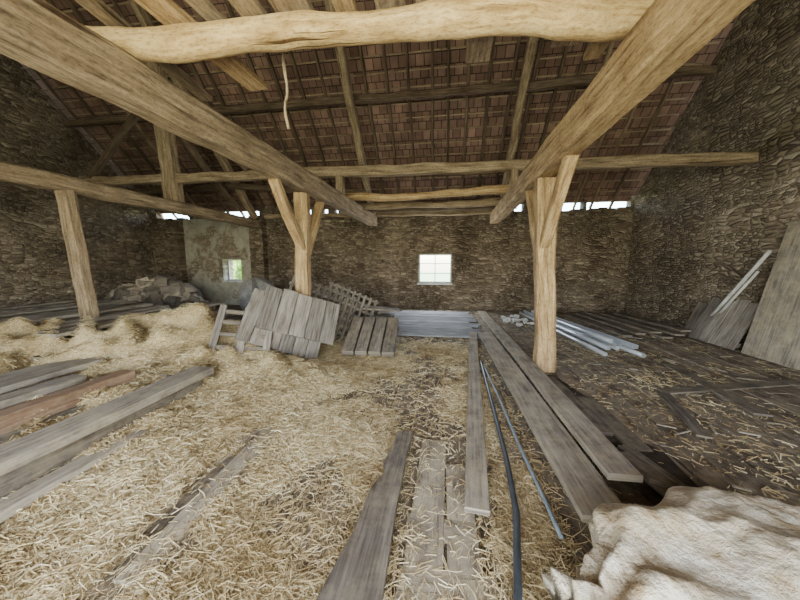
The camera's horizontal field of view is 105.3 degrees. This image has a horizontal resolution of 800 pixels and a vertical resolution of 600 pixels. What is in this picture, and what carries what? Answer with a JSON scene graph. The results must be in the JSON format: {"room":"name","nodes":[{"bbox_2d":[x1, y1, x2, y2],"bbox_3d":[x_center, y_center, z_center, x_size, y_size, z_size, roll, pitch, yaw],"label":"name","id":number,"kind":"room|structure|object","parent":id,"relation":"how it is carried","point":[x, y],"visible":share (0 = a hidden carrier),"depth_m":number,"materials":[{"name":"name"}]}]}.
{"room":"farm building","nodes":[
{"label":"farm building","id":0,"kind":"room"},
{"bbox_2d":[0,52,156,306],"bbox_3d":[-10.445,-3.842,5.034,0.550,9.700,13.700,1,7,8],"label":"wall","id":1,"kind":"structure","parent":0,"point":[34,265],"depth_m":8.38,"materials":[{"name":"stone"}]},
{"bbox_2d":[17,0,734,218],"bbox_3d":[-2.066,-5.459,3.730,17.550,6.712,13.047,1,7,8],"label":"ceiling","id":2,"kind":"structure","parent":0,"point":[471,127],"depth_m":7.94,"materials":[{"name":"wood"}]},
{"bbox_2d":[151,196,635,312],"bbox_3d":[-1.135,-1.459,10.653,17.450,3.600,0.550,1,7,8],"label":"wall","id":3,"kind":"structure","parent":0,"point":[493,265],"depth_m":10.07,"materials":[{"name":"stone"}]},
{"bbox_2d":[165,217,268,282],"bbox_3d":[-6.588,-1.346,11.046,3.750,3.120,0.280,1,7,8],"label":"wall pier","id":4,"kind":"object","parent":3,"relation":"attached to","point":[174,229],"visible":0.57,"depth_m":10.97,"materials":[{"name":"stone"}]},
{"bbox_2d":[223,259,242,281],"bbox_3d":[-6.115,-1.096,11.305,0.800,0.840,0.345,1,7,8],"label":"window","id":5,"kind":"structure","parent":3,"relation":"in","point":[228,259],"depth_m":11.44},
{"bbox_2d":[264,214,283,218],"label":"wall plate","id":6,"kind":"object","parent":3,"relation":"on","point":[270,216],"depth_m":10.14,"materials":[{"name":"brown wood"}]},
{"bbox_2d":[321,212,349,217],"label":"wall plate","id":7,"kind":"object","parent":3,"relation":"on","point":[334,214],"depth_m":9.83,"materials":[{"name":"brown wood"}]},
{"bbox_2d":[375,210,492,216],"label":"wall plate","id":8,"kind":"object","parent":3,"relation":"on","point":[402,214],"depth_m":9.36,"materials":[{"name":"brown wood"}]},
{"bbox_2d":[417,254,451,284],"bbox_3d":[1.173,-1.036,10.241,1.170,1.020,0.345,1,7,8],"label":"window","id":9,"kind":"structure","parent":3,"relation":"in","point":[434,282],"depth_m":10.34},
{"bbox_2d":[18,304,799,599],"bbox_3d":[-2.084,1.166,4.420,17.350,0.309,13.600,1,7,8],"label":"floor","id":10,"kind":"structure","parent":0,"point":[705,475],"depth_m":2.89,"materials":[{"name":"brown wood"}]},
{"bbox_2d":[55,190,99,319],"bbox_3d":[-5.400,-0.432,5.168,0.419,2.733,0.218,1,7,8],"label":"timber post","id":11,"kind":"object","parent":10,"relation":"on","point":[66,201],"visible":0.79,"depth_m":5.08,"materials":[{"name":"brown wood"}]},
{"bbox_2d":[0,160,258,227],"bbox_3d":[-5.502,-1.931,5.207,0.253,0.298,10.106,1,7,8],"label":"tie beam","id":12,"kind":"structure","parent":11,"relation":"on","point":[11,172],"depth_m":5.55,"materials":[{"name":"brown wood"}]},
{"bbox_2d":[144,60,184,202],"bbox_3d":[-5.407,-3.913,7.013,0.480,3.268,0.316,1,7,8],"label":"post","id":13,"kind":"object","parent":12,"relation":"on","point":[166,144],"visible":0.49,"depth_m":7.00,"materials":[{"name":"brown wood"}]},
{"bbox_2d":[87,113,249,209],"bbox_3d":[-5.319,-3.868,8.130,4.289,2.511,2.312,1,7,8],"label":"brace","id":14,"kind":"object","parent":13,"relation":"attached to","point":[132,119],"visible":0.51,"depth_m":7.35,"materials":[{"name":"brown wood"}]},
{"bbox_2d":[126,0,257,218],"bbox_3d":[-5.204,-5.226,7.043,0.216,5.887,5.655,1,7,8],"label":"rafter","id":15,"kind":"object","parent":12,"relation":"on","point":[141,13],"visible":0.33,"depth_m":8.50,"materials":[{"name":"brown wood"}]},
{"bbox_2d":[127,182,365,193],"bbox_3d":[-5.194,-3.199,9.081,8.622,0.556,0.258,1,7,10],"label":"beam","id":16,"kind":"structure","parent":15,"relation":"attached to","point":[239,186],"depth_m":9.04,"materials":[{"name":"brown wood"}]},
{"bbox_2d":[0,359,213,524],"bbox_3d":[-3.293,1.047,2.472,2.103,0.383,2.654,1,7,8],"label":"boards","id":17,"kind":"object","parent":10,"relation":"on","point":[23,460],"visible":0.86,"depth_m":2.51,"materials":[{"name":"grey wood"}]},
{"bbox_2d":[0,299,234,360],"bbox_3d":[-6.289,0.517,5.753,4.864,0.664,3.753,1,7,8],"label":"boards","id":18,"kind":"object","parent":10,"relation":"on","point":[110,311],"visible":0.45,"depth_m":5.72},
{"bbox_2d":[105,274,215,309],"bbox_3d":[-7.626,-0.107,9.470,3.525,1.383,2.395,1,7,12],"label":"rubble heap","id":19,"kind":"object","parent":10,"relation":"on","point":[160,289],"visible":0.67,"depth_m":8.95,"materials":[{"name":"stone"}]},
{"bbox_2d":[208,304,274,353],"bbox_3d":[-2.248,0.600,4.322,0.775,1.014,0.947,-1,7,-9],"label":"ladder rack","id":20,"kind":"object","parent":10,"relation":"on","point":[213,343],"visible":0.34,"depth_m":4.35,"materials":[{"name":"grey wood"}]},
{"bbox_2d":[238,277,274,318],"bbox_3d":[-3.850,-0.047,8.327,1.116,1.145,0.607,5,9,35],"label":"millstone","id":21,"kind":"object","parent":10,"relation":"on","point":[246,289],"visible":0.35,"depth_m":8.38,"materials":[{"name":"grey stone"}]},
{"bbox_2d":[268,178,324,348],"bbox_3d":[-1.675,-0.453,5.182,0.310,2.769,1.748,1,7,8],"label":"timber post","id":22,"kind":"object","parent":10,"relation":"on","point":[303,227],"visible":0.77,"depth_m":5.04,"materials":[{"name":"brown wood"}]},
{"bbox_2d":[0,0,376,225],"bbox_3d":[-1.575,-1.892,4.790,0.291,0.373,9.422,1,7,9],"label":"tie beam","id":23,"kind":"structure","parent":22,"relation":"on","point":[37,34],"depth_m":2.18,"materials":[{"name":"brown wood"}]},
{"bbox_2d":[324,0,375,214],"bbox_3d":[-1.246,-5.153,6.464,0.211,5.883,5.631,1,7,8],"label":"rafter","id":24,"kind":"object","parent":23,"relation":"on","point":[343,67],"visible":0.66,"depth_m":7.01,"materials":[{"name":"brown wood"}]},
{"bbox_2d":[87,0,653,60],"bbox_3d":[-0.280,-1.849,2.088,4.294,0.255,0.298,0,7,3],"label":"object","id":25,"kind":"structure","parent":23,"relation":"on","point":[528,20],"depth_m":2.00,"materials":[{"name":"brown wood"}]},
{"bbox_2d":[283,50,288,129],"bbox_3d":[-0.924,-1.705,2.479,0.055,0.614,0.036,1,7,8],"label":"stick","id":26,"kind":"object","parent":25,"relation":"hanging from","point":[286,51],"visible":0.95,"depth_m":2.48,"materials":[{"name":"grey wood"}]},
{"bbox_2d":[76,0,613,101],"bbox_3d":[-0.203,-1.999,1.873,4.199,0.194,2.124,1,7,8],"label":"planks","id":27,"kind":"object","parent":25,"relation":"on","point":[478,52],"visible":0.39,"depth_m":2.12,"materials":[{"name":"brown wood"}]},
{"bbox_2d":[345,184,508,201],"bbox_3d":[0.625,-2.383,6.828,4.607,0.306,0.239,1,7,8],"label":"log","id":28,"kind":"object","parent":23,"relation":"on","point":[496,189],"visible":0.8,"depth_m":6.80,"materials":[{"name":"brown wood"}]},
{"bbox_2d":[357,198,522,208],"bbox_3d":[0.855,-2.528,8.011,4.506,0.231,0.211,1,7,8],"label":"log","id":29,"kind":"object","parent":23,"relation":"on","point":[492,201],"visible":0.8,"depth_m":7.98,"materials":[{"name":"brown wood"}]},
{"bbox_2d":[113,416,499,599],"bbox_3d":[-0.516,1.318,1.956,2.189,0.046,1.797,2,7,14],"label":"boards","id":30,"kind":"object","parent":10,"relation":"on","point":[237,462],"visible":0.68,"depth_m":1.76,"materials":[{"name":"grey wood"}]},
{"bbox_2d":[287,275,378,340],"bbox_3d":[-1.448,0.163,6.287,2.134,1.421,0.637,-2,7,-14],"label":"rack","id":31,"kind":"object","parent":10,"relation":"on","point":[344,323],"visible":0.41,"depth_m":6.38,"materials":[{"name":"grey wood"}]},
{"bbox_2d":[340,303,401,333],"bbox_3d":[-0.815,0.409,6.770,1.693,0.646,0.894,0,7,-4],"label":"pile","id":32,"kind":"object","parent":10,"relation":"on","point":[377,308],"visible":0.32,"depth_m":6.64,"materials":[{"name":"grey wood"}]},
{"bbox_2d":[0,302,799,599],"bbox_3d":[-1.527,0.440,5.419,15.240,1.006,9.637,1,7,8],"label":"straw","id":33,"kind":"object","parent":10,"relation":"on","point":[98,514],"visible":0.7,"depth_m":2.30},
{"bbox_2d":[234,286,339,358],"bbox_3d":[-1.693,0.368,4.792,1.614,1.197,0.504,-3,8,-25],"label":"wooden pallet","id":34,"kind":"object","parent":33,"relation":"on","point":[315,321],"visible":0.95,"depth_m":4.72,"materials":[{"name":"grey wood"}]},
{"bbox_2d":[316,431,412,599],"bbox_3d":[-0.158,1.276,1.895,0.330,0.045,1.670,1,7,8],"label":"plank","id":35,"kind":"object","parent":33,"relation":"on","point":[359,572],"visible":1,"depth_m":1.61,"materials":[{"name":"wood"}]},
{"bbox_2d":[341,317,398,356],"bbox_3d":[-0.494,0.629,5.444,0.899,0.496,0.949,1,7,5],"label":"wooden pallet","id":36,"kind":"object","parent":33,"relation":"on","point":[358,339],"visible":0.99,"depth_m":5.32,"materials":[{"name":"grey wood"}]},
{"bbox_2d":[372,310,480,337],"bbox_3d":[0.622,0.555,8.030,2.815,0.038,3.277,1,7,8],"label":"floorboards","id":37,"kind":"object","parent":10,"relation":"on","point":[411,323],"visible":0.78,"depth_m":7.63,"materials":[{"name":"grey wood"}]},
{"bbox_2d":[465,332,489,515],"bbox_3d":[1.021,0.990,4.207,0.156,0.052,4.896,2,7,13],"label":"plank","id":38,"kind":"object","parent":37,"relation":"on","point":[477,500],"visible":1,"depth_m":2.46,"materials":[{"name":"wood"}]},
{"bbox_2d":[478,332,620,522],"bbox_3d":[1.497,0.988,4.098,0.284,0.057,4.751,1,7,7],"label":"plank","id":39,"kind":"object","parent":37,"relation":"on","point":[582,483],"visible":0.97,"depth_m":2.46,"materials":[{"name":"wood"}]},
{"bbox_2d":[480,360,522,599],"bbox_3d":[0.881,1.165,2.859,0.155,0.068,3.816,2,7,13],"label":"pipe","id":40,"kind":"object","parent":10,"relation":"on","point":[517,561],"visible":1,"depth_m":1.81,"materials":[{"name":"grey metal"}]},
{"bbox_2d":[500,314,533,325],"bbox_3d":[3.072,0.530,8.094,0.704,0.130,1.343,1,7,8],"label":"debris","id":41,"kind":"object","parent":10,"relation":"on","point":[513,318],"visible":1,"depth_m":7.99,"materials":[{"name":"grey stone"}]},
{"bbox_2d":[483,365,562,538],"bbox_3d":[1.068,1.141,3.099,0.032,0.043,2.881,1,7,7],"label":"pipe","id":42,"kind":"object","parent":10,"relation":"on","point":[544,499],"visible":0.99,"depth_m":2.21,"materials":[{"name":"grey metal"}]},
{"bbox_2d":[525,154,579,372],"bbox_3d":[2.025,-0.339,4.224,0.383,2.756,1.755,1,7,8],"label":"timber post","id":43,"kind":"object","parent":10,"relation":"on","point":[546,201],"visible":0.98,"depth_m":4.16,"materials":[{"name":"brown wood"}]},
{"bbox_2d":[489,0,759,223],"bbox_3d":[1.967,-1.822,4.268,0.302,0.360,9.416,1,7,10],"label":"tie beam","id":44,"kind":"structure","parent":43,"relation":"on","point":[669,33],"depth_m":1.94,"materials":[{"name":"brown wood"}]},
{"bbox_2d":[367,206,516,211],"bbox_3d":[0.953,-2.595,8.657,4.520,0.180,0.194,1,7,8],"label":"log","id":45,"kind":"object","parent":44,"relation":"on","point":[486,208],"visible":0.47,"depth_m":8.62,"materials":[{"name":"brown wood"}]},
{"bbox_2d":[500,41,536,197],"bbox_3d":[2.575,-5.086,5.919,0.221,5.909,5.669,1,7,8],"label":"rafter","id":46,"kind":"object","parent":44,"relation":"on","point":[530,49],"visible":0.53,"depth_m":6.67,"materials":[{"name":"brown wood"}]},
{"bbox_2d":[478,311,642,481],"bbox_3d":[1.998,0.768,5.699,0.226,0.112,7.421,1,7,8],"label":"plank","id":47,"kind":"object","parent":10,"relation":"on","point":[612,463],"visible":1,"depth_m":2.73,"materials":[{"name":"wood"}]},
{"bbox_2d":[519,310,645,357],"bbox_3d":[3.820,0.567,7.118,0.653,0.233,4.316,0,7,3],"label":"rails","id":48,"kind":"object","parent":10,"relation":"on","point":[604,341],"visible":0.76,"depth_m":5.76,"materials":[{"name":"metal"}]},
{"bbox_2d":[547,375,697,505],"bbox_3d":[2.007,1.140,3.021,0.453,0.142,2.362,1,7,8],"label":"floorboards","id":49,"kind":"object","parent":10,"relation":"on","point":[657,477],"visible":0.67,"depth_m":2.46,"materials":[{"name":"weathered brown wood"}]},
{"bbox_2d":[565,312,691,338],"bbox_3d":[5.527,0.543,7.534,1.654,0.154,2.894,1,7,5],"label":"boards","id":50,"kind":"object","parent":10,"relation":"on","point":[654,328],"visible":0.96,"depth_m":7.02,"materials":[{"name":"brown wood"}]},
{"bbox_2d":[541,486,799,599],"bbox_3d":[1.435,1.193,1.213,1.611,0.413,0.962,-2,7,-16],"label":"sack","id":51,"kind":"object","parent":10,"relation":"on","point":[705,542],"visible":1,"depth_m":1.26,"materials":[{"name":"beige fabric"}]},
{"bbox_2d":[557,335,799,491],"bbox_3d":[3.950,1.030,4.170,3.192,0.031,4.667,1,7,8],"label":"scraps","id":52,"kind":"object","parent":10,"relation":"on","point":[677,408],"visible":0.9,"depth_m":3.66,"materials":[{"name":"wood"}]},
{"bbox_2d":[684,297,758,350],"bbox_3d":[6.109,0.384,5.919,0.438,0.853,1.396,1,7,8],"label":"leaning boards","id":53,"kind":"object","parent":10,"relation":"on","point":[726,329],"visible":0.85,"depth_m":5.69,"materials":[{"name":"wood"}]},
{"bbox_2d":[710,250,772,315],"bbox_3d":[6.149,-0.254,5.552,0.121,1.281,0.817,-1,7,-6],"label":"pipe","id":54,"kind":"object","parent":53,"relation":"on","point":[768,252],"visible":1,"depth_m":5.49,"materials":[{"name":"plastic"}]},
{"bbox_2d":[741,220,799,370],"bbox_3d":[5.876,-0.090,4.216,0.453,2.199,1.601,1,7,8],"label":"board panel","id":55,"kind":"object","parent":10,"relation":"on","point":[773,335],"depth_m":4.72,"materials":[{"name":"brown wood"}]},
{"bbox_2d":[624,0,799,346],"bbox_3d":[6.277,-3.545,2.613,0.550,9.700,13.700,1,7,8],"label":"wall","id":56,"kind":"structure","parent":0,"point":[696,232],"depth_m":6.03,"materials":[{"name":"stone"}]},
{"bbox_2d":[62,63,717,127],"bbox_3d":[-1.500,-4.930,7.559,16.322,0.256,0.206,1,7,8],"label":"beam","id":57,"kind":"structure","parent":56,"relation":"attached to","point":[705,70],"depth_m":7.26,"materials":[{"name":"brown wood"}]},
{"bbox_2d":[73,151,759,194],"bbox_3d":[-0.873,-2.563,6.573,14.701,0.693,0.213,1,7,8],"label":"beam","id":58,"kind":"structure","parent":56,"relation":"attached to","point":[513,167],"depth_m":6.19,"materials":[{"name":"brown wood"}]},
{"label":"outside","id":59,"kind":"structure","parent":0,"visible":0},
{"bbox_2d":[420,272,449,280],"bbox_3d":[-3.504,0.666,10.779,70.000,0.150,100.000,1,7,8],"label":"ground","id":60,"kind":"structure","parent":59,"point":[423,277],"depth_m":41.86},
{"bbox_2d":[233,260,241,278],"bbox_3d":[-9.562,-1.115,16.034,7.443,2.480,2.171,1,7,8],"label":"hedge","id":61,"kind":"object","parent":60,"relation":"on","point":[234,261],"visible":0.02,"depth_m":15.20,"materials":[{"name":"green plant"}]}
]}

